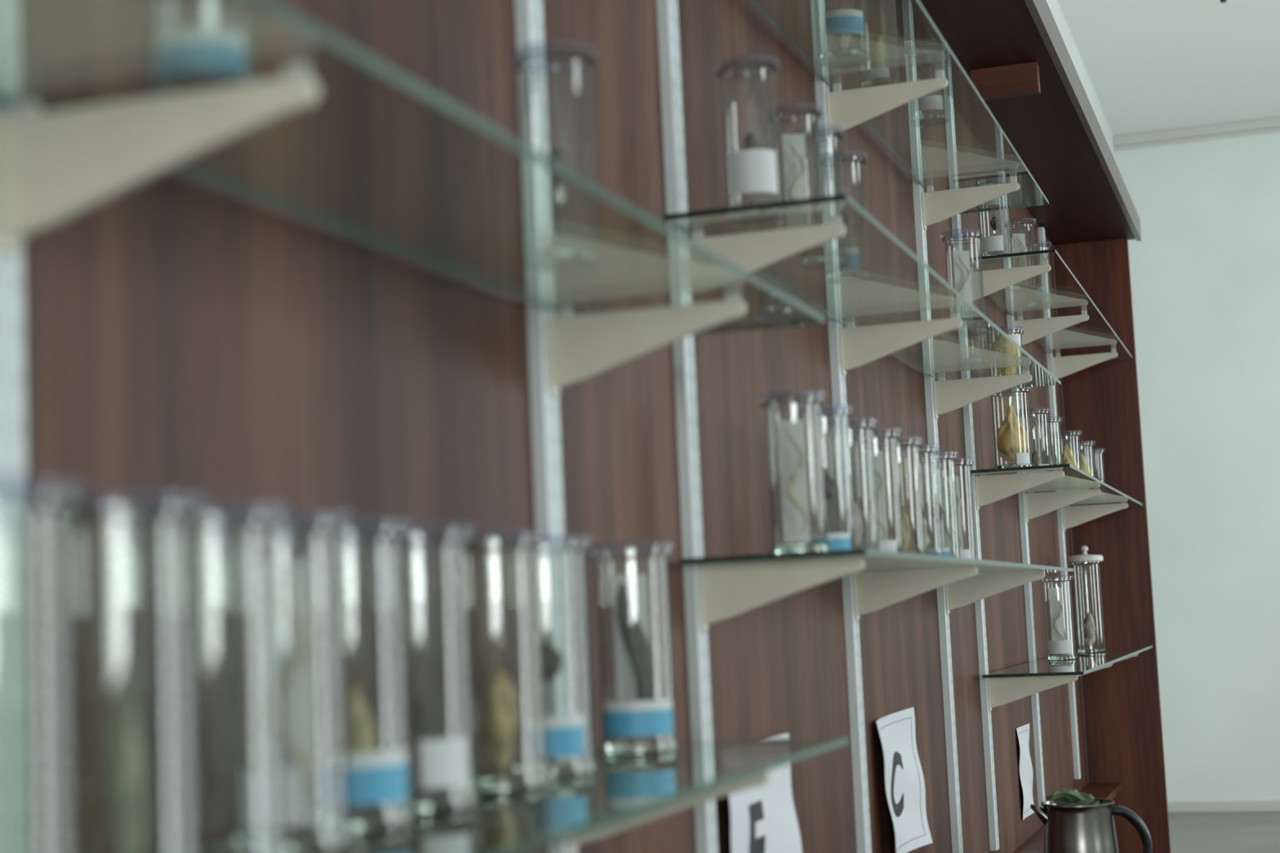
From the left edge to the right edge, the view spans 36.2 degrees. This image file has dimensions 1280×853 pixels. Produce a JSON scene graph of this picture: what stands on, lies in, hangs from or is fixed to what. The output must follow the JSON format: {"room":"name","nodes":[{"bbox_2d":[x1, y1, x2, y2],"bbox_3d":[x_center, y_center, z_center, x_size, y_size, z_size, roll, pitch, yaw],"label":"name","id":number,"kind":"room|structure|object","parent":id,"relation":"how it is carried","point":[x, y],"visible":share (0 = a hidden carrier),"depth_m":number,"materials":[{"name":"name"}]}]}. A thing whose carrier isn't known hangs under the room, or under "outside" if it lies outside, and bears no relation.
{"room":"biology laboratory","nodes":[
{"label":"biology laboratory","id":0,"kind":"room"},
{"bbox_2d":[566,771,769,852],"bbox_3d":[0.031,0.416,2.131,0.229,0.092,0.030,-4,-6,18],"label":"shelf bracket","id":1,"kind":"object","parent":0,"point":[760,780],"depth_m":2.13,"materials":[{"name":"beige metal"}]},
{"bbox_2d":[982,645,1152,678],"bbox_3d":[1.387,0.726,6.125,0.252,0.008,2.470,-4,-6,18],"label":"glass shelf","id":2,"kind":"object","parent":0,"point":[1085,663],"visible":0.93,"depth_m":5.53,"materials":[{"name":"teal"}]},
{"bbox_2d":[1040,575,1076,660],"bbox_3d":[1.278,0.584,5.977,0.103,0.255,0.103,-4,-6,18],"label":"jar","id":3,"kind":"object","parent":2,"relation":"on","point":[1058,644],"visible":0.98,"depth_m":5.98,"materials":[{"name":"clear glass"}]},
{"bbox_2d":[1066,545,1106,653],"bbox_3d":[1.517,0.584,6.638,0.120,0.362,0.120,-4,-6,18],"label":"jar","id":4,"kind":"object","parent":2,"relation":"on","point":[1090,628],"visible":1,"depth_m":6.62,"materials":[{"name":"clear glass"}]},
{"bbox_2d":[1046,0,1115,777],"bbox_3d":[0.423,-0.327,4.224,0.150,3.840,15.000,-4,-6,18],"label":"wall","id":5,"kind":"structure","parent":0,"point":[1054,6],"depth_m":9.51,"materials":[{"name":"white paint"}]},
{"bbox_2d":[18,0,1088,852],"bbox_3d":[0.240,0.231,3.265,0.020,2.560,8.760,-4,-6,18],"label":"wood paneling","id":6,"kind":"structure","parent":5,"relation":"attached to","point":[189,337],"depth_m":2.01,"materials":[{"name":"brown wood"}]},
{"bbox_2d":[0,0,31,852],"bbox_3d":[-0.427,-0.216,1.288,0.018,1.980,0.045,-4,-6,18],"label":"rail","id":7,"kind":"object","parent":6,"relation":"attached to","point":[15,771],"depth_m":1.26,"materials":[{"name":"silver metal"}]},
{"bbox_2d":[0,62,319,255],"bbox_3d":[-0.307,-0.169,1.244,0.229,0.096,0.030,-4,-6,18],"label":"shelf bracket","id":8,"kind":"object","parent":7,"relation":"attached to","point":[56,166],"depth_m":1.25,"materials":[{"name":"beige metal"}]},
{"bbox_2d":[515,0,577,852],"bbox_3d":[-0.112,-0.138,2.225,0.018,1.980,0.045,-4,-6,18],"label":"rail","id":9,"kind":"object","parent":6,"relation":"attached to","point":[545,420],"depth_m":2.20,"materials":[{"name":"silver metal"}]},
{"bbox_2d":[546,292,746,395],"bbox_3d":[0.008,-0.091,2.181,0.229,0.096,0.030,-4,-6,18],"label":"shelf bracket","id":10,"kind":"object","parent":9,"relation":"attached to","point":[580,348],"depth_m":2.19,"materials":[{"name":"beige metal"}]},
{"bbox_2d":[656,0,718,852],"bbox_3d":[0.062,-0.095,2.742,0.018,1.980,0.045,-4,-6,18],"label":"rail","id":11,"kind":"object","parent":6,"relation":"attached to","point":[705,816],"depth_m":2.72,"materials":[{"name":"silver metal"}]},
{"bbox_2d":[682,215,845,302],"bbox_3d":[0.174,-0.232,2.716,0.229,0.098,0.030,-4,-6,18],"label":"shelf bracket","id":12,"kind":"object","parent":11,"relation":"attached to","point":[752,251],"depth_m":2.72,"materials":[{"name":"beige metal"}]},
{"bbox_2d":[697,557,864,630],"bbox_3d":[0.195,0.229,2.671,0.229,0.088,0.030,-4,-6,18],"label":"shelf bracket","id":13,"kind":"object","parent":11,"relation":"attached to","point":[726,591],"depth_m":2.68,"materials":[{"name":"beige metal"}]},
{"bbox_2d":[728,733,802,852],"bbox_3d":[0.187,0.631,2.917,0.035,0.320,0.370,-4,-6,18],"label":"paper sign","id":14,"kind":"object","parent":6,"relation":"attached to","point":[763,819],"visible":0.52,"depth_m":2.99,"materials":[{"name":"white paper"}]},
{"bbox_2d":[810,0,871,852],"bbox_3d":[0.377,-0.017,3.676,0.018,1.980,0.045,-4,-6,18],"label":"rail","id":15,"kind":"object","parent":6,"relation":"attached to","point":[833,291],"depth_m":3.65,"materials":[{"name":"silver metal"}]},
{"bbox_2d":[826,69,947,138],"bbox_3d":[0.468,-0.609,3.695,0.229,0.104,0.030,-4,-6,18],"label":"shelf bracket","id":16,"kind":"object","parent":15,"relation":"attached to","point":[846,108],"depth_m":3.70,"materials":[{"name":"beige metal"}]},
{"bbox_2d":[839,312,962,375],"bbox_3d":[0.488,-0.154,3.650,0.229,0.098,0.030,-4,-6,18],"label":"shelf bracket","id":17,"kind":"object","parent":15,"relation":"attached to","point":[860,346],"depth_m":3.66,"materials":[{"name":"beige metal"}]},
{"bbox_2d":[853,566,977,619],"bbox_3d":[0.509,0.306,3.605,0.229,0.088,0.030,-4,-6,18],"label":"shelf bracket","id":18,"kind":"object","parent":15,"relation":"attached to","point":[873,591],"depth_m":3.61,"materials":[{"name":"beige metal"}]},
{"bbox_2d":[875,707,933,852],"bbox_3d":[0.528,0.719,3.932,0.035,0.290,0.380,-4,-6,18],"label":"paper sign","id":19,"kind":"object","parent":6,"relation":"attached to","point":[904,784],"visible":1,"depth_m":4.00,"materials":[{"name":"white paper"}]},
{"bbox_2d":[904,40,963,852],"bbox_3d":[0.693,0.062,4.617,0.018,1.980,0.045,-4,-6,18],"label":"rail","id":20,"kind":"object","parent":6,"relation":"attached to","point":[914,131],"depth_m":4.60,"materials":[{"name":"silver metal"}]},
{"bbox_2d":[921,175,1019,230],"bbox_3d":[0.784,-0.530,4.636,0.229,0.104,0.030,-4,-6,18],"label":"shelf bracket","id":21,"kind":"object","parent":20,"relation":"attached to","point":[937,206],"depth_m":4.64,"materials":[{"name":"beige metal"}]},
{"bbox_2d":[933,369,1031,418],"bbox_3d":[0.805,-0.076,4.591,0.229,0.098,0.030,-4,-6,18],"label":"shelf bracket","id":22,"kind":"object","parent":20,"relation":"attached to","point":[949,396],"depth_m":4.60,"materials":[{"name":"beige metal"}]},
{"bbox_2d":[945,571,1044,613],"bbox_3d":[0.826,0.385,4.546,0.229,0.088,0.030,-4,-6,18],"label":"shelf bracket","id":23,"kind":"object","parent":20,"relation":"attached to","point":[965,592],"depth_m":4.55,"materials":[{"name":"beige metal"}]},
{"bbox_2d":[943,95,999,850],"bbox_3d":[0.870,0.105,5.143,0.018,1.980,0.045,-4,-6,18],"label":"rail","id":24,"kind":"object","parent":6,"relation":"attached to","point":[950,126],"depth_m":5.10,"materials":[{"name":"silver metal"}]},
{"bbox_2d":[970,258,1050,301],"bbox_3d":[0.966,-0.379,5.151,0.229,0.102,0.030,-4,-6,18],"label":"shelf bracket","id":25,"kind":"object","parent":24,"relation":"attached to","point":[993,280],"depth_m":5.15,"materials":[{"name":"beige metal"}]},
{"bbox_2d":[974,470,1064,510],"bbox_3d":[0.990,0.165,5.097,0.229,0.090,0.030,-4,-6,18],"label":"shelf bracket","id":26,"kind":"object","parent":24,"relation":"attached to","point":[989,489],"depth_m":5.11,"materials":[{"name":"beige metal"}]},
{"bbox_2d":[986,675,1078,711],"bbox_3d":[1.014,0.685,5.046,0.229,0.088,0.030,-4,-6,18],"label":"shelf bracket","id":27,"kind":"object","parent":24,"relation":"attached to","point":[1001,691],"depth_m":5.05,"materials":[{"name":"beige metal"}]},
{"bbox_2d":[877,0,1141,247],"bbox_3d":[0.346,-1.086,3.371,0.348,0.085,8.820,-4,-6,18],"label":"shelf canopy","id":28,"kind":"object","parent":6,"relation":"attached to","point":[1056,132],"visible":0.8,"depth_m":5.49,"materials":[{"name":"brown wood"}]},
{"bbox_2d":[0,0,825,335],"bbox_3d":[-0.287,-0.220,1.274,0.252,0.008,2.490,-4,-6,18],"label":"glass shelf","id":29,"kind":"object","parent":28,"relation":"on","point":[273,6],"visible":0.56,"depth_m":1.61,"materials":[{"name":"teal"}]},
{"bbox_2d":[146,0,266,96],"bbox_3d":[-0.293,-0.331,1.317,0.091,0.222,0.091,-4,-6,18],"label":"jar","id":30,"kind":"object","parent":29,"relation":"on","point":[197,59],"visible":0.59,"depth_m":1.28,"materials":[{"name":"clear glass"}]},
{"bbox_2d":[513,49,600,271],"bbox_3d":[-0.083,-0.273,1.998,0.089,0.222,0.089,-4,-6,18],"label":"jar","id":31,"kind":"object","parent":29,"relation":"on","point":[556,259],"visible":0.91,"depth_m":1.99,"materials":[{"name":"clear glass"}]},
{"bbox_2d":[193,737,848,852],"bbox_3d":[-0.264,0.289,1.224,0.252,0.008,2.490,-4,-6,18],"label":"glass shelf","id":32,"kind":"object","parent":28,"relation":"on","point":[621,788],"visible":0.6,"depth_m":1.69,"materials":[{"name":"teal"}]},
{"bbox_2d":[0,482,92,852],"bbox_3d":[-0.342,0.150,1.039,0.103,0.240,0.103,-4,-6,18],"label":"jar","id":33,"kind":"object","parent":32,"relation":"on","point":[71,509],"visible":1,"depth_m":1.05,"materials":[{"name":"clear glass"}]},
{"bbox_2d":[32,493,209,852],"bbox_3d":[-0.306,0.161,1.164,0.103,0.240,0.103,-4,-6,18],"label":"jar","id":34,"kind":"object","parent":32,"relation":"on","point":[125,772],"visible":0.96,"depth_m":1.15,"materials":[{"name":"clear glass"}]},
{"bbox_2d":[137,504,292,852],"bbox_3d":[-0.279,0.172,1.291,0.103,0.240,0.103,-4,-6,18],"label":"jar","id":35,"kind":"object","parent":32,"relation":"on","point":[238,848],"visible":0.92,"depth_m":1.29,"materials":[{"name":"clear glass"}]},
{"bbox_2d":[209,511,353,852],"bbox_3d":[-0.255,0.182,1.409,0.103,0.240,0.103,-4,-6,18],"label":"jar","id":36,"kind":"object","parent":32,"relation":"on","point":[261,788],"visible":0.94,"depth_m":1.42,"materials":[{"name":"clear glass"}]},
{"bbox_2d":[286,520,415,832],"bbox_3d":[-0.226,0.195,1.547,0.103,0.240,0.103,-4,-6,18],"label":"jar","id":37,"kind":"object","parent":32,"relation":"on","point":[374,778],"visible":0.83,"depth_m":1.51,"materials":[{"name":"clear glass"}]},
{"bbox_2d":[360,525,479,813],"bbox_3d":[-0.188,0.206,1.681,0.103,0.240,0.103,-4,-6,18],"label":"jar","id":38,"kind":"object","parent":32,"relation":"on","point":[443,762],"visible":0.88,"depth_m":1.64,"materials":[{"name":"clear glass"}]},
{"bbox_2d":[442,539,551,792],"bbox_3d":[-0.134,0.221,1.852,0.103,0.240,0.103,-4,-6,18],"label":"jar","id":39,"kind":"object","parent":32,"relation":"on","point":[500,714],"visible":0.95,"depth_m":1.84,"materials":[{"name":"glass"}]},
{"bbox_2d":[492,539,596,777],"bbox_3d":[-0.094,0.232,1.991,0.103,0.240,0.103,-4,-6,18],"label":"jar","id":40,"kind":"object","parent":32,"relation":"on","point":[564,735],"visible":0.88,"depth_m":1.95,"materials":[{"name":"clear glass"}]},
{"bbox_2d":[586,541,678,755],"bbox_3d":[-0.006,0.256,2.272,0.103,0.240,0.103,-4,-6,18],"label":"jar","id":41,"kind":"object","parent":32,"relation":"on","point":[636,713],"visible":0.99,"depth_m":2.27,"materials":[{"name":"clear glass"}]},
{"bbox_2d":[664,194,1061,388],"bbox_3d":[0.544,-0.197,3.789,0.252,0.008,2.465,-4,-6,18],"label":"glass shelf","id":42,"kind":"object","parent":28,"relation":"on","point":[988,352],"visible":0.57,"depth_m":4.13,"materials":[{"name":"teal"}]},
{"bbox_2d":[714,63,783,224],"bbox_3d":[0.155,-0.399,2.733,0.091,0.222,0.091,-4,-6,18],"label":"jar","id":43,"kind":"object","parent":42,"relation":"on","point":[753,168],"visible":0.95,"depth_m":2.70,"materials":[{"name":"clear glass"}]},
{"bbox_2d":[767,107,826,256],"bbox_3d":[0.242,-0.377,2.998,0.089,0.222,0.089,-4,-6,18],"label":"jar","id":44,"kind":"object","parent":42,"relation":"on","point":[795,167],"visible":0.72,"depth_m":3.01,"materials":[{"name":"clear glass"}]},
{"bbox_2d":[798,129,848,271],"bbox_3d":[0.290,-0.365,3.140,0.089,0.222,0.089,-4,-6,18],"label":"jar","id":45,"kind":"object","parent":42,"relation":"on","point":[822,263],"visible":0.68,"depth_m":3.12,"materials":[{"name":"clear glass"}]},
{"bbox_2d":[816,155,871,284],"bbox_3d":[0.342,-0.348,3.279,0.089,0.212,0.089,-4,-6,18],"label":"jar","id":46,"kind":"object","parent":42,"relation":"on","point":[851,273],"visible":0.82,"depth_m":3.25,"materials":[{"name":"clear glass"}]},
{"bbox_2d":[942,232,986,329],"bbox_3d":[0.664,-0.292,4.003,0.089,0.212,0.089,-4,-6,18],"label":"jar","id":47,"kind":"object","parent":42,"relation":"on","point":[961,259],"visible":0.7,"depth_m":4.01,"materials":[{"name":"clear glass"}]},
{"bbox_2d":[1005,328,1023,347],"bbox_3d":[0.911,-0.178,4.852,0.089,0.130,0.089,-4,-6,18],"label":"jar","id":48,"kind":"object","parent":42,"relation":"on","point":[1015,338],"visible":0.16,"depth_m":4.82,"materials":[{"name":"glass"}]},
{"bbox_2d":[680,548,1073,573],"bbox_3d":[0.565,0.269,3.743,0.252,0.008,2.465,-4,-6,18],"label":"glass shelf","id":49,"kind":"object","parent":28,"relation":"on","point":[874,560],"visible":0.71,"depth_m":2.89,"materials":[{"name":"teal"}]},
{"bbox_2d":[758,396,830,554],"bbox_3d":[0.215,0.066,2.695,0.094,0.222,0.094,-4,-6,18],"label":"jar","id":50,"kind":"object","parent":49,"relation":"on","point":[791,433],"visible":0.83,"depth_m":2.70,"materials":[{"name":"clear glass"}]},
{"bbox_2d":[792,406,857,551],"bbox_3d":[0.276,0.083,2.896,0.094,0.222,0.094,-4,-6,18],"label":"jar","id":51,"kind":"object","parent":49,"relation":"on","point":[837,541],"visible":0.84,"depth_m":2.87,"materials":[{"name":"clear glass"}]},
{"bbox_2d":[820,422,879,550],"bbox_3d":[0.336,0.101,3.107,0.094,0.222,0.094,-4,-6,18],"label":"jar","id":52,"kind":"object","parent":49,"relation":"on","point":[849,513],"visible":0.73,"depth_m":3.09,"materials":[{"name":"clear glass"}]},
{"bbox_2d":[848,432,903,552],"bbox_3d":[0.400,0.116,3.296,0.094,0.222,0.094,-4,-6,18],"label":"jar","id":53,"kind":"object","parent":49,"relation":"on","point":[871,543],"visible":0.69,"depth_m":3.30,"materials":[{"name":"clear glass"}]},
{"bbox_2d":[870,440,924,554],"bbox_3d":[0.463,0.132,3.485,0.094,0.222,0.094,-4,-6,18],"label":"jar","id":54,"kind":"object","parent":49,"relation":"on","point":[897,525],"visible":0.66,"depth_m":3.47,"materials":[{"name":"glass"}]},
{"bbox_2d":[892,447,942,555],"bbox_3d":[0.520,0.146,3.655,0.094,0.222,0.094,-4,-6,18],"label":"jar","id":55,"kind":"object","parent":49,"relation":"on","point":[917,525],"visible":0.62,"depth_m":3.64,"materials":[{"name":"clear glass"}]},
{"bbox_2d":[911,455,959,557],"bbox_3d":[0.584,0.162,3.844,0.094,0.222,0.094,-4,-6,18],"label":"jar","id":56,"kind":"object","parent":49,"relation":"on","point":[935,510],"visible":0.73,"depth_m":3.83,"materials":[{"name":"clear glass"}]},
{"bbox_2d":[928,458,976,559],"bbox_3d":[0.647,0.178,4.033,0.094,0.222,0.094,-4,-6,18],"label":"jar","id":57,"kind":"object","parent":49,"relation":"on","point":[948,483],"visible":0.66,"depth_m":4.04,"materials":[{"name":"clear glass"}]},
{"bbox_2d":[749,0,1048,214],"bbox_3d":[0.524,-0.654,3.834,0.252,0.008,2.465,-4,-6,18],"label":"glass shelf","id":58,"kind":"object","parent":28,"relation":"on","point":[753,2],"visible":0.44,"depth_m":4.07,"materials":[{"name":"teal"}]},
{"bbox_2d":[814,0,869,68],"bbox_3d":[0.369,-0.792,3.625,0.113,0.240,0.113,-4,-6,18],"label":"jar","id":59,"kind":"object","parent":58,"relation":"on","point":[840,23],"visible":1,"depth_m":3.58,"materials":[{"name":"clear glass"}]},
{"bbox_2d":[854,0,902,88],"bbox_3d":[0.463,-0.777,3.825,0.098,0.240,0.098,-4,-6,18],"label":"jar","id":60,"kind":"object","parent":58,"relation":"on","point":[878,75],"visible":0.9,"depth_m":3.80,"materials":[{"name":"glass"}]},
{"bbox_2d":[902,45,949,127],"bbox_3d":[0.604,-0.720,4.111,0.094,0.170,0.094,-4,-6,18],"label":"jar","id":61,"kind":"object","parent":58,"relation":"on","point":[931,101],"visible":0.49,"depth_m":4.08,"materials":[{"name":"clear glass"}]},
{"bbox_2d":[969,61,1040,102],"bbox_3d":[0.932,-0.880,4.999,0.170,0.075,0.040,-4,-6,18],"label":"cleat","id":62,"kind":"object","parent":28,"relation":"attached to","point":[1021,79],"visible":0.97,"depth_m":4.98,"materials":[{"name":"brown wood"}]},
{"bbox_2d":[969,248,1133,361],"bbox_3d":[1.338,-0.345,6.230,0.252,0.008,2.470,-4,-6,18],"label":"glass shelf","id":63,"kind":"object","parent":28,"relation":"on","point":[1089,336],"visible":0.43,"depth_m":6.70,"materials":[{"name":"teal"}]},
{"bbox_2d":[974,180,1013,263],"bbox_3d":[0.935,-0.543,5.171,0.098,0.215,0.098,-4,-6,18],"label":"jar","id":64,"kind":"object","parent":63,"relation":"on","point":[990,243],"visible":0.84,"depth_m":5.14,"materials":[{"name":"clear glass"}]},
{"bbox_2d":[1003,218,1038,292],"bbox_3d":[1.107,-0.496,5.680,0.094,0.205,0.094,-4,-6,18],"label":"jar","id":65,"kind":"object","parent":63,"relation":"on","point":[1019,239],"visible":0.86,"depth_m":5.69,"materials":[{"name":"clear glass"}]},
{"bbox_2d":[1025,244,1053,309],"bbox_3d":[1.225,-0.464,6.030,0.094,0.200,0.094,-4,-6,18],"label":"jar","id":66,"kind":"object","parent":63,"relation":"on","point":[1039,294],"visible":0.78,"depth_m":6.00,"materials":[{"name":"clear glass"}]},
{"bbox_2d":[970,463,1142,506],"bbox_3d":[1.363,0.205,6.176,0.252,0.008,2.470,-4,-6,18],"label":"glass shelf","id":67,"kind":"object","parent":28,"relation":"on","point":[1073,479],"visible":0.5,"depth_m":5.74,"materials":[{"name":"teal"}]},
{"bbox_2d":[991,386,1033,468],"bbox_3d":[0.970,0.006,5.113,0.116,0.215,0.116,-4,-6,18],"label":"jar","id":68,"kind":"object","parent":67,"relation":"on","point":[1011,436],"visible":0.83,"depth_m":5.09,"materials":[{"name":"glass"}]},
{"bbox_2d":[1016,410,1050,466],"bbox_3d":[1.123,0.051,5.566,0.098,0.200,0.098,-4,-6,18],"label":"jar","id":69,"kind":"object","parent":67,"relation":"on","point":[1036,459],"visible":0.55,"depth_m":5.55,"materials":[{"name":"clear glass"}]},
{"bbox_2d":[1030,419,1062,465],"bbox_3d":[1.218,0.075,5.850,0.098,0.200,0.098,-4,-6,18],"label":"jar","id":70,"kind":"object","parent":67,"relation":"on","point":[1047,456],"visible":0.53,"depth_m":5.84,"materials":[{"name":"clear glass"}]},
{"bbox_2d":[1050,432,1081,470],"bbox_3d":[1.386,0.116,6.350,0.103,0.200,0.103,-4,-6,18],"label":"jar","id":71,"kind":"object","parent":67,"relation":"on","point":[1068,457],"visible":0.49,"depth_m":6.34,"materials":[{"name":"clear glass"}]},
{"bbox_2d":[1067,443,1094,476],"bbox_3d":[1.536,0.153,6.794,0.098,0.200,0.098,-4,-6,18],"label":"jar","id":72,"kind":"object","parent":67,"relation":"on","point":[1085,468],"visible":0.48,"depth_m":6.78,"materials":[{"name":"clear glass"}]},
{"bbox_2d":[1079,450,1105,483],"bbox_3d":[1.657,0.183,7.154,0.098,0.200,0.098,-4,-6,18],"label":"jar","id":73,"kind":"object","parent":67,"relation":"on","point":[1092,451],"visible":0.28,"depth_m":7.14,"materials":[{"name":"clear glass"}]},
{"bbox_2d":[997,170,1045,808],"bbox_3d":[1.183,0.183,6.073,0.018,1.980,0.045,-4,-6,18],"label":"rail","id":74,"kind":"object","parent":6,"relation":"attached to","point":[1001,174],"depth_m":6.03,"materials":[{"name":"silver metal"}]},
{"bbox_2d":[1013,310,1088,345],"bbox_3d":[1.279,-0.301,6.081,0.229,0.102,0.030,-4,-6,18],"label":"shelf bracket","id":75,"kind":"object","parent":74,"relation":"attached to","point":[1033,329],"depth_m":6.09,"materials":[{"name":"beige metal"}]},
{"bbox_2d":[1024,488,1101,522],"bbox_3d":[1.303,0.242,6.027,0.229,0.090,0.030,-4,-6,18],"label":"shelf bracket","id":76,"kind":"object","parent":74,"relation":"attached to","point":[1037,504],"depth_m":6.03,"materials":[{"name":"beige metal"}]},
{"bbox_2d":[1016,723,1034,820],"bbox_3d":[1.126,1.005,5.718,0.009,0.260,0.240,-4,-6,18],"label":"paper sign","id":77,"kind":"object","parent":6,"relation":"attached to","point":[1023,732],"visible":0.98,"depth_m":5.73,"materials":[{"name":"white paper"}]},
{"bbox_2d":[1038,226,1080,779],"bbox_3d":[1.506,0.263,7.032,0.018,1.980,0.045,-4,-6,18],"label":"rail","id":78,"kind":"object","parent":6,"relation":"attached to","point":[1041,229],"depth_m":7.00,"materials":[{"name":"silver metal"}]},
{"bbox_2d":[1052,348,1117,378],"bbox_3d":[1.602,-0.221,7.041,0.229,0.102,0.030,-4,-6,18],"label":"shelf bracket","id":79,"kind":"object","parent":78,"relation":"attached to","point":[1064,366],"depth_m":7.05,"materials":[{"name":"beige metal"}]},
{"bbox_2d":[1077,663,1112,676],"bbox_3d":[1.327,0.763,5.976,0.229,0.088,0.030,-4,-6,18],"label":"shelf bracket","id":80,"kind":"object","parent":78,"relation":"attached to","point":[1109,665],"depth_m":5.95,"materials":[{"name":"beige metal"}]},
{"bbox_2d":[1062,502,1128,531],"bbox_3d":[1.626,0.322,6.987,0.229,0.090,0.030,-4,-6,18],"label":"shelf bracket","id":81,"kind":"object","parent":78,"relation":"attached to","point":[1073,516],"depth_m":7.00,"materials":[{"name":"beige metal"}]},
{"bbox_2d":[1013,782,1121,852],"bbox_3d":[1.312,1.239,6.054,0.120,0.025,2.650,-4,-6,18],"label":"ledge","id":82,"kind":"object","parent":6,"relation":"attached to","point":[1034,844],"visible":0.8,"depth_m":6.83,"materials":[{"name":"brown wood"}]},
{"bbox_2d":[1112,653,1138,663],"bbox_3d":[1.650,0.843,6.936,0.229,0.088,0.030,-4,-6,18],"label":"shelf bracket","id":83,"kind":"object","parent":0,"point":[1135,655],"depth_m":6.91,"materials":[{"name":"beige metal"}]},
{"bbox_2d":[1057,0,1279,136],"bbox_3d":[2.556,-2.458,3.684,4.900,0.100,15.000,-4,-6,18],"label":"ceiling","id":84,"kind":"structure","parent":0,"point":[1150,65],"depth_m":9.70,"materials":[{"name":"white paint"}]},
{"bbox_2d":[1114,131,1279,801],"bbox_3d":[4.979,0.082,10.463,4.520,3.840,0.150,-4,-6,18],"label":"wall","id":85,"kind":"structure","parent":0,"point":[1205,264],"depth_m":10.97,"materials":[{"name":"white paint"}]},
{"bbox_2d":[1113,116,1279,150],"bbox_3d":[4.866,-1.794,10.562,4.520,0.080,0.030,-4,-6,18],"label":"trim","id":86,"kind":"structure","parent":85,"relation":"attached to","point":[1269,125],"depth_m":11.11,"materials":[{"name":"grey paint"}]},
{"bbox_2d":[1167,800,1279,813],"bbox_3d":[5.037,1.954,10.197,4.520,0.060,0.020,-4,-6,18],"label":"baseboard","id":87,"kind":"structure","parent":85,"relation":"attached to","point":[1219,806],"depth_m":10.79,"materials":[{"name":"grey paint"}]},
{"bbox_2d":[1168,811,1279,852],"bbox_3d":[2.732,1.459,3.298,4.900,0.100,15.000,-4,-6,18],"label":"floor","id":88,"kind":"structure","parent":0,"point":[1203,832],"depth_m":9.87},
{"bbox_2d":[1052,237,1170,852],"bbox_3d":[1.779,0.566,7.372,0.280,2.560,0.030,-4,-6,18],"label":"panel","id":89,"kind":"object","parent":88,"relation":"on","point":[1122,705],"visible":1,"depth_m":7.36,"materials":[{"name":"brown wood"}]},
{"bbox_3d":[0.328,1.166,2.544,0.460,0.550,4.600,-4,-6,18],"label":"countertop","id":90,"kind":"structure","parent":88,"relation":"on","visible":0},
{"bbox_2d":[1030,787,1152,852],"bbox_3d":[0.995,0.919,4.326,0.234,0.231,0.177,-6,-6,30],"label":"pitcher","id":91,"kind":"object","parent":90,"relation":"on","point":[1073,820],"visible":1,"depth_m":4.29,"materials":[{"name":"silver metal"}]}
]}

